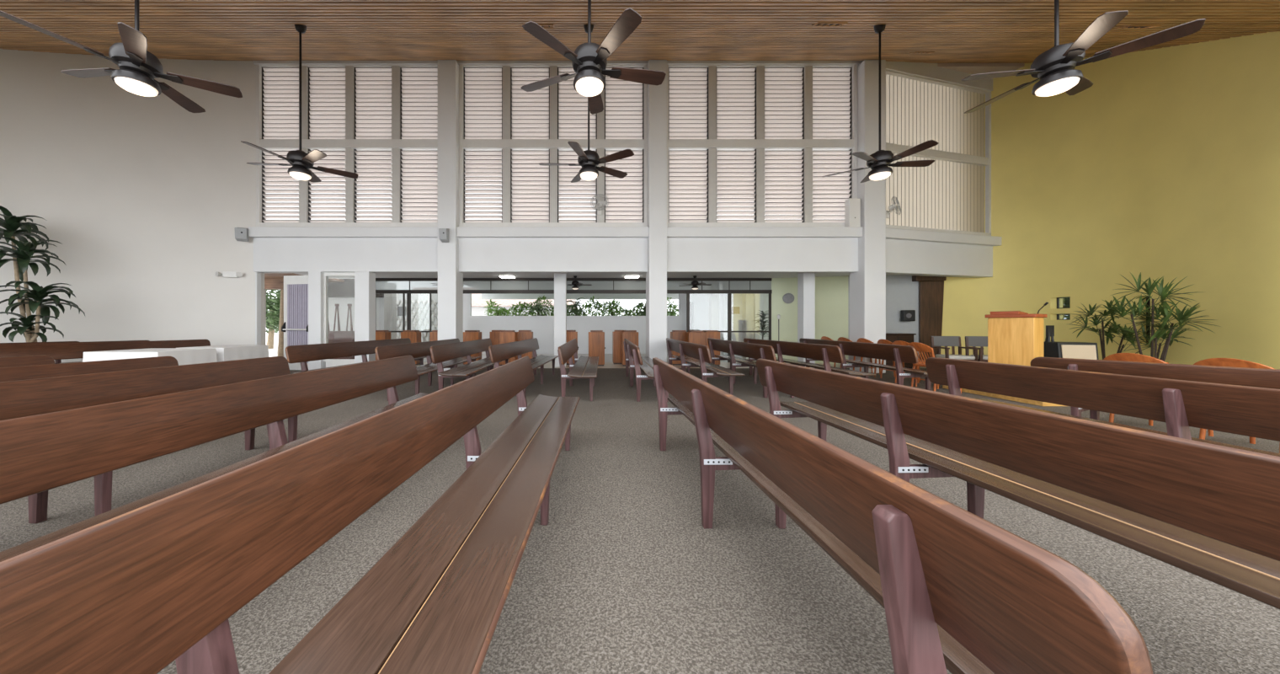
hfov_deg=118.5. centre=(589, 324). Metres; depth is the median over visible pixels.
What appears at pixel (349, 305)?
wooden easel
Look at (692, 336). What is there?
chair
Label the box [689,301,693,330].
door
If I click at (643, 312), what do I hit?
palm
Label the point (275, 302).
tree
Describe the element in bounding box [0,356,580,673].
pew
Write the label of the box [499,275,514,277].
diffuser
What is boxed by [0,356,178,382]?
pew
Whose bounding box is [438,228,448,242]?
wall speaker
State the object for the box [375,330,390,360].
wooden stand
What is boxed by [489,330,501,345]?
wooden stand
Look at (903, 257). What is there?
wall
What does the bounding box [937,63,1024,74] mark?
roof eave
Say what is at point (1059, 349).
base cabinet
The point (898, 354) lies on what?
pew
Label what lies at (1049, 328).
speaker
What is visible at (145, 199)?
wall
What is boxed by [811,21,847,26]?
air vent
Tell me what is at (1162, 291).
palm
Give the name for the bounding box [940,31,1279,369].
wall
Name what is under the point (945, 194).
vertical blind
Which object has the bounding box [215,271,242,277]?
emergency light
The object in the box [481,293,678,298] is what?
trim
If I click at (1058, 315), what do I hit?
window
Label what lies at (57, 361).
pew
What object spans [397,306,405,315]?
notice sign
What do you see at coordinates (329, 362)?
window
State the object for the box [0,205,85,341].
plant
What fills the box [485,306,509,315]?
palm
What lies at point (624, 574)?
floor
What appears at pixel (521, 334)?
wooden stand
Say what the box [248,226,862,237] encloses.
trim
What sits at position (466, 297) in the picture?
wall
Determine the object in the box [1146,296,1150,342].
window
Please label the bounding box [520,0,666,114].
ceiling fan
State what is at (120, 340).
pew
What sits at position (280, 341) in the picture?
post
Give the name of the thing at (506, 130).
window
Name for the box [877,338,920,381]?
spindle chair
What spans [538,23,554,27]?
recessed light
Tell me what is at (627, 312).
hedge
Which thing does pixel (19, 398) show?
pew
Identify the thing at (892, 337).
base cabinet
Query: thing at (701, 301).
wall
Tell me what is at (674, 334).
wooden stand
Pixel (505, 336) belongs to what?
wooden stand
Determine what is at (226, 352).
cloth table
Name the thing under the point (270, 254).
wall
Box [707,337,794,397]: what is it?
pew
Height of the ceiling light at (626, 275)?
0.055 m
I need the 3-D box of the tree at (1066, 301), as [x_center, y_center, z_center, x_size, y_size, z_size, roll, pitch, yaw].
[14.603,-0.351,10.651,2.842,3.093,2.901,0,0,13]
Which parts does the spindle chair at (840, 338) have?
crest rail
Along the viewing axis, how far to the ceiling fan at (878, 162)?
5.28 m
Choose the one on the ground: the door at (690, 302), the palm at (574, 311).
the palm at (574, 311)
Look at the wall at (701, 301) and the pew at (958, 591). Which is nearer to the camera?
the pew at (958, 591)
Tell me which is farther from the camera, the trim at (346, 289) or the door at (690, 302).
the door at (690, 302)
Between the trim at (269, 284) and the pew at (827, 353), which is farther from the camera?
the trim at (269, 284)
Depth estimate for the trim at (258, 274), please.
9.52 m
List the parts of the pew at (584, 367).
post, post, post, cross rail, leg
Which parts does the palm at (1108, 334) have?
stem, stem, stem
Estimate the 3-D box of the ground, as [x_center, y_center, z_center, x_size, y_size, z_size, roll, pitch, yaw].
[0.000,1.231,35.900,80.000,0.098,48.200,0,0,0]
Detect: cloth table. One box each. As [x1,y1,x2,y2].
[82,347,216,365]
[180,344,268,362]
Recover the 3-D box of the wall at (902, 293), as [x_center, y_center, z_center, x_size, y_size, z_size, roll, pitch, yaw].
[8.713,-0.135,11.199,1.991,2.630,0.150,0,0,10]
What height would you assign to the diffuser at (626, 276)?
0.035 m
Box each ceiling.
[0,0,1279,63]
[264,272,344,282]
[293,272,895,278]
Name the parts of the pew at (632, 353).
post, post, post, cross rail, leg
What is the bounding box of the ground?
[266,333,756,362]
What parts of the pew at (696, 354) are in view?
post, post, cross rail, post, cross rail, leg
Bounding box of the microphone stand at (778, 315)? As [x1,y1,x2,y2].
[777,314,780,341]
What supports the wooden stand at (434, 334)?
on the floor
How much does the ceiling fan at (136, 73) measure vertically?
1.050 m
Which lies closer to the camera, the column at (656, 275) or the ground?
the column at (656, 275)
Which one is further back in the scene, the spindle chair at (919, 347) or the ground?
the ground
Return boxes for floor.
[0,362,1279,673]
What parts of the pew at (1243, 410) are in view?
post, post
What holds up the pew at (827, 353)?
on the floor
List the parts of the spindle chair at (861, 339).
crest rail, post, leg, leg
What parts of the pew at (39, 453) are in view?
post, post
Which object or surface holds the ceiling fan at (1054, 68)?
hanging from the ceiling at (957, 31)
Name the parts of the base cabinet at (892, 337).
door, door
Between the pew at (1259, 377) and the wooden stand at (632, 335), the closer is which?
the pew at (1259, 377)
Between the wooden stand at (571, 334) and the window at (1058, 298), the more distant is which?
the wooden stand at (571, 334)
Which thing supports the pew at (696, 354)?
on the floor
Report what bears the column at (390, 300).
on the ground
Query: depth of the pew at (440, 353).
6.53 m
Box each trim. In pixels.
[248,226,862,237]
[255,272,261,344]
[264,278,283,289]
[328,278,383,297]
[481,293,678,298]
[885,227,1001,245]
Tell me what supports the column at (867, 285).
on the floor
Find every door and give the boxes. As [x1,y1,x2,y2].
[281,275,308,369]
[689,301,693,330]
[912,275,946,360]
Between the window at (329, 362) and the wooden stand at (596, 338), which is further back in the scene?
the wooden stand at (596, 338)
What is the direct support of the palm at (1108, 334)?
on the floor
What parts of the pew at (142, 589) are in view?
post, post, post, leg, leg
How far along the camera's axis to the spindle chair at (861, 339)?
8.66 m
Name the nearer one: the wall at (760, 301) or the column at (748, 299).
the column at (748, 299)
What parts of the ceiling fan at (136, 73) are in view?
blade, blade, blade arm, blade arm, blade, blade arm, down rod, blade arm, blade arm, blade, blade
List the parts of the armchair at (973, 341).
post, backrest, seat, leg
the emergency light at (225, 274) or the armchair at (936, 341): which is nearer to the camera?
the armchair at (936, 341)
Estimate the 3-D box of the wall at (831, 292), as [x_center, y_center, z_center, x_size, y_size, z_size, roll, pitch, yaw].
[6.708,-0.135,11.633,2.125,2.630,0.150,0,0,14]
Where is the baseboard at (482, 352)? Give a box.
[481,351,667,353]
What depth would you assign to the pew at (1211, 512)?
1.37 m
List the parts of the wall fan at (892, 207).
motor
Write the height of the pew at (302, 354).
0.853 m
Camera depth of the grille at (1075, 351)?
6.58 m
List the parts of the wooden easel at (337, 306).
leg, leg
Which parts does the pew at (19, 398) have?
post, leg, post, leg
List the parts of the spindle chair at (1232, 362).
post, crest rail, leg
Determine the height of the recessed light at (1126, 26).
0.105 m
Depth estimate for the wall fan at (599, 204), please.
9.22 m
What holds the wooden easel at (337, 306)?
on the ground
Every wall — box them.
[0,48,264,362]
[253,60,863,66]
[253,237,858,272]
[328,297,383,330]
[396,293,471,341]
[468,315,682,351]
[678,293,742,352]
[722,293,741,357]
[753,293,768,340]
[771,276,847,363]
[848,274,918,363]
[885,239,992,277]
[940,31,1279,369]
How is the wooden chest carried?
on the ground
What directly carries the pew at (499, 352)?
on the floor
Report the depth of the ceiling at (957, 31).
5.42 m
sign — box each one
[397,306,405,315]
[731,306,739,314]
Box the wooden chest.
[328,330,354,358]
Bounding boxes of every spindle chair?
[821,336,835,367]
[837,336,873,373]
[856,337,895,377]
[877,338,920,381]
[891,340,939,386]
[907,341,961,393]
[1103,352,1213,436]
[1193,357,1279,453]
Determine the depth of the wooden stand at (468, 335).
10.78 m
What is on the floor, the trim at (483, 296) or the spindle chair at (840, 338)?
the spindle chair at (840, 338)
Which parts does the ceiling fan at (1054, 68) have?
blade, blade, blade arm, blade arm, down rod, blade arm, blade, blade arm, blade, blade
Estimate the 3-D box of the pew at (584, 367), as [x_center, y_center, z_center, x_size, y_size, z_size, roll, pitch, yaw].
[-0.140,0.754,7.207,0.608,0.853,3.400,0,0,2]
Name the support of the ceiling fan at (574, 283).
hanging from the ceiling at (377, 274)
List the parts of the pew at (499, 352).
post, post, leg, leg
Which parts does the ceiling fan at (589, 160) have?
blade, blade arm, blade, blade, blade arm, down rod, blade arm, blade arm, blade, blade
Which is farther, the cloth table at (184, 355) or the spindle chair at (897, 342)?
the spindle chair at (897, 342)
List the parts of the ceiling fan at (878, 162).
blade, blade, blade, blade arm, down rod, blade arm, blade arm, blade, blade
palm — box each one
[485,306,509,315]
[527,302,547,315]
[566,297,586,315]
[602,302,623,315]
[632,301,645,315]
[666,308,678,315]
[1069,297,1163,359]
[1088,272,1216,361]
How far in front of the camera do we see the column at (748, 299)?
12.90 m
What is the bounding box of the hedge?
[483,295,678,315]
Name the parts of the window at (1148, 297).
pane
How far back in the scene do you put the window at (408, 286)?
11.80 m
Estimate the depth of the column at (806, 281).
10.45 m
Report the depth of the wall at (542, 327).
15.20 m
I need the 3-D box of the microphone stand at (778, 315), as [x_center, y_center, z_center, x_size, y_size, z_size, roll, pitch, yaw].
[5.720,0.440,11.450,0.240,1.480,0.240,0,0,0]
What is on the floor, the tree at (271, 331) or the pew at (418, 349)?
the pew at (418, 349)
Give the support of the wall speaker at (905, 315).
attached to the wall at (902, 293)
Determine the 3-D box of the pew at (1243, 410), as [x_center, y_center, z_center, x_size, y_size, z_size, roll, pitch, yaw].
[3.719,0.754,2.176,0.608,0.853,3.400,0,0,-1]
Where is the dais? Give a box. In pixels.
[942,384,1066,405]
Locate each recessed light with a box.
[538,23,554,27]
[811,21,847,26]
[909,51,934,53]
[1116,25,1160,28]
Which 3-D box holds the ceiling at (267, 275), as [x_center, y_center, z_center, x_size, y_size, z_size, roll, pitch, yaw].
[-10.000,-1.480,11.650,3.200,0.080,3.700,0,0,0]
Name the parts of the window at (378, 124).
louver panel, louver panel, louver panel, louver panel, louver panel, louver panel, louver panel, louver panel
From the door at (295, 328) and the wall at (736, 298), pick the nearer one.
the door at (295, 328)
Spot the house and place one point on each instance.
(477, 303)
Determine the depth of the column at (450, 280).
9.22 m
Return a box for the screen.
[396,299,437,341]
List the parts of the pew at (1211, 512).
post, cross rail, leg, post, cross rail, leg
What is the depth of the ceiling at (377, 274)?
11.08 m
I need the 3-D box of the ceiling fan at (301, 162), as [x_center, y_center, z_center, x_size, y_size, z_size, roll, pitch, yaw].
[-4.038,-3.151,5.383,1.294,2.197,1.354,0,0,-38]
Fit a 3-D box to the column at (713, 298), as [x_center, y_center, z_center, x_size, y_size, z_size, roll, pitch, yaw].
[4.285,-0.245,13.050,0.270,2.850,0.300,0,0,0]
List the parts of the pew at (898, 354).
post, post, cross rail, leg, post, cross rail, leg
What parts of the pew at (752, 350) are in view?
post, cross rail, post, cross rail, leg, post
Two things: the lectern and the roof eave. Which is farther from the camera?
the roof eave
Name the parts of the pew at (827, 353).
post, post, post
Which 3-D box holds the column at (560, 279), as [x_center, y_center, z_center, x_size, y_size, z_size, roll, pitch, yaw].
[-0.815,-0.135,10.600,0.330,2.630,0.300,0,0,0]
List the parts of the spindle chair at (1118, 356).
post, crest rail, leg, leg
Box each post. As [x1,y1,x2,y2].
[264,288,266,344]
[277,289,283,356]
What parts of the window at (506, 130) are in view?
louver panel, louver panel, louver panel, louver panel, louver panel, louver panel, louver panel, louver panel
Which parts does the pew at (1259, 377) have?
post, leg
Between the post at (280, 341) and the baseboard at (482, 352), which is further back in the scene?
the baseboard at (482, 352)
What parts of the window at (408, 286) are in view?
rail, transom pane, transom frame, transom rail, rail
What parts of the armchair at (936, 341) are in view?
post, armrest, backrest, leg, seat, post, armrest, leg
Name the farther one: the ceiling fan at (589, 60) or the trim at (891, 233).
the trim at (891, 233)
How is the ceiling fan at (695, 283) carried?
hanging from the ceiling at (377, 274)
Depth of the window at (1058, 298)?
9.46 m
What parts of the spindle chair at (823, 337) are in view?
crest rail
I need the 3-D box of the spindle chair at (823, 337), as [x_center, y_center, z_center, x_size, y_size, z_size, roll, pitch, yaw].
[6.499,0.748,10.000,0.623,0.866,0.500,0,0,0]
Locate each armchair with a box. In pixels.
[930,336,979,361]
[965,336,987,362]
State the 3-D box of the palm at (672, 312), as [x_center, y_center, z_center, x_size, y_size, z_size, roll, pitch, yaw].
[3.720,0.244,17.002,0.988,1.880,1.076,0,0,0]
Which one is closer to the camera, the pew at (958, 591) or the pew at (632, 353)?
the pew at (958, 591)
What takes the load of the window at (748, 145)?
in the wall at (260, 62)
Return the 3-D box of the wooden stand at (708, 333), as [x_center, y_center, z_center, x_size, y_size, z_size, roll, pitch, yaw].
[3.500,0.675,10.900,0.490,1.010,0.340,0,0,-1]
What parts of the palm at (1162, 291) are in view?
stem, stem, stem, stem, stem, stem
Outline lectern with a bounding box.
[984,302,1048,366]
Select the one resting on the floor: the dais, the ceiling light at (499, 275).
the dais
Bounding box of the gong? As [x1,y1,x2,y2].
[782,293,794,303]
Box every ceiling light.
[498,274,516,277]
[624,274,639,277]
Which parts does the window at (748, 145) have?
louver panel, louver panel, louver panel, louver panel, louver panel, louver panel, louver panel, louver panel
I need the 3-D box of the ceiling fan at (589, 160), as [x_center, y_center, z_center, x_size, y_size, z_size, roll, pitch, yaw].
[0.032,-3.151,5.382,1.294,2.197,1.354,0,0,-37]
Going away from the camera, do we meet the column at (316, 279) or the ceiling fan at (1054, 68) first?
the ceiling fan at (1054, 68)
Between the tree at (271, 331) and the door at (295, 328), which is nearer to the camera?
the door at (295, 328)
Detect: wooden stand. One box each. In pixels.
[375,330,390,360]
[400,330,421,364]
[429,330,437,362]
[463,330,481,364]
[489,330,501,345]
[499,330,517,365]
[517,330,533,359]
[566,330,577,364]
[588,330,605,365]
[612,330,623,363]
[621,330,638,366]
[670,330,686,365]
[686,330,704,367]
[703,330,719,365]
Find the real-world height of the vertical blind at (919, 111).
1.810 m
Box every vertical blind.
[885,74,984,156]
[885,153,984,232]
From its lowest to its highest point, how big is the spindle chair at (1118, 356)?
0.866 m
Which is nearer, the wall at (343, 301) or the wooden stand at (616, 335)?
the wooden stand at (616, 335)
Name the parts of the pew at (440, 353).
post, cross rail, post, post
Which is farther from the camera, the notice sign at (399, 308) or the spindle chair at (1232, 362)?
the notice sign at (399, 308)
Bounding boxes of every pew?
[0,339,210,359]
[0,340,149,345]
[0,341,81,363]
[0,355,55,367]
[0,355,427,561]
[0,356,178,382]
[0,356,298,522]
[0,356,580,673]
[285,337,426,375]
[374,338,480,400]
[429,337,508,389]
[488,337,558,393]
[557,338,598,400]
[623,338,668,401]
[652,357,1153,673]
[666,337,744,394]
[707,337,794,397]
[743,337,875,376]
[756,357,1279,608]
[799,337,931,389]
[925,357,1279,456]
[1030,356,1279,420]
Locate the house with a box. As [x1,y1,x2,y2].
[471,293,575,315]
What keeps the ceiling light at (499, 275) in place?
attached to the ceiling at (377, 274)
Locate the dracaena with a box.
[753,309,768,339]
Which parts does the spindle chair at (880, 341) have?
post, crest rail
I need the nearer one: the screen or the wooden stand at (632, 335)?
the wooden stand at (632, 335)
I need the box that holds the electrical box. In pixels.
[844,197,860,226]
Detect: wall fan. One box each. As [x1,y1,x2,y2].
[590,193,608,214]
[885,196,901,218]
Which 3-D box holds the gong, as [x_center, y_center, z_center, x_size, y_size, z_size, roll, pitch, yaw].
[6.114,-0.800,11.636,0.320,0.320,0.050,0,0,14]
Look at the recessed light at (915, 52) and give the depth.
7.91 m
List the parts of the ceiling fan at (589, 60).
blade, blade, blade arm, blade arm, down rod, blade, blade arm, blade arm, blade, blade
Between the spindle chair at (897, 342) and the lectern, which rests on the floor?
the spindle chair at (897, 342)
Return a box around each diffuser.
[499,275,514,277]
[624,275,639,277]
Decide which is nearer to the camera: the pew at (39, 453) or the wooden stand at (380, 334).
the pew at (39, 453)
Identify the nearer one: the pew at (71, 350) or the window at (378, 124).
the pew at (71, 350)
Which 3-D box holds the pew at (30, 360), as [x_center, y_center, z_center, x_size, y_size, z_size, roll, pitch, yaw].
[-5.767,0.754,1.703,0.608,0.853,4.770,0,0,5]
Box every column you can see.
[308,271,328,369]
[354,271,375,362]
[384,293,396,339]
[437,59,463,370]
[554,272,566,367]
[645,59,666,362]
[709,293,719,330]
[742,293,753,358]
[797,272,815,363]
[849,59,885,373]
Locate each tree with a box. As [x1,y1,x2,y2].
[266,289,280,348]
[266,292,280,332]
[1062,297,1070,319]
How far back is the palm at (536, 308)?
16.94 m
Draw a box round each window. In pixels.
[256,64,437,226]
[324,272,354,367]
[375,277,772,362]
[458,64,647,226]
[666,64,857,226]
[885,69,991,235]
[1056,296,1070,308]
[1056,313,1070,319]
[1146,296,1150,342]
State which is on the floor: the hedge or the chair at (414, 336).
the chair at (414, 336)
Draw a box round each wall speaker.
[234,227,249,241]
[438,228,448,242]
[900,309,915,320]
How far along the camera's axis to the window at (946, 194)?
10.12 m
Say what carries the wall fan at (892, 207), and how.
attached to the window at (946, 194)
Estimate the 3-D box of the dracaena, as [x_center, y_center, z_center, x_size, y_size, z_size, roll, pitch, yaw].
[5.771,0.354,12.560,0.706,1.651,0.655,0,0,-27]
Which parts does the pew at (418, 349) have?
leg, post, leg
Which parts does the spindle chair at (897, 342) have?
crest rail, post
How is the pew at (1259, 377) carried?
on the floor
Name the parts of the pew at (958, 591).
post, cross rail, post, cross rail, leg, post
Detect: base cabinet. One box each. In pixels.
[885,332,916,367]
[1043,341,1098,359]
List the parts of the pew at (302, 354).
post, post, leg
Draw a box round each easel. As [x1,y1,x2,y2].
[333,304,340,330]
[346,303,352,330]
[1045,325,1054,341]
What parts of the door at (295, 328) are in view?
ribbed panel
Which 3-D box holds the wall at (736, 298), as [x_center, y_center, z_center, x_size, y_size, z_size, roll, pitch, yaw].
[5.075,-0.245,13.475,0.650,2.850,0.150,0,0,0]
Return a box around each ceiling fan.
[0,0,242,112]
[240,24,357,182]
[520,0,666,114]
[538,24,634,182]
[566,275,591,289]
[678,275,711,289]
[821,24,938,182]
[960,0,1205,113]
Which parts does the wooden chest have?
lid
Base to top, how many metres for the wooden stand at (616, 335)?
1.010 m
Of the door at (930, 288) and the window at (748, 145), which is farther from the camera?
the door at (930, 288)
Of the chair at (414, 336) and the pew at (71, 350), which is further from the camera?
the chair at (414, 336)
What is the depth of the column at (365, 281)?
9.40 m
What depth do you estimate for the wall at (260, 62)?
9.42 m
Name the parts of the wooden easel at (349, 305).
leg, leg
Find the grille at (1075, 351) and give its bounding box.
[1061,344,1097,359]
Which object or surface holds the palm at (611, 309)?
on the ground
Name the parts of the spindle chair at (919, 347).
post, seat, crest rail, post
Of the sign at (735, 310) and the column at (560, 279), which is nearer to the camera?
the column at (560, 279)

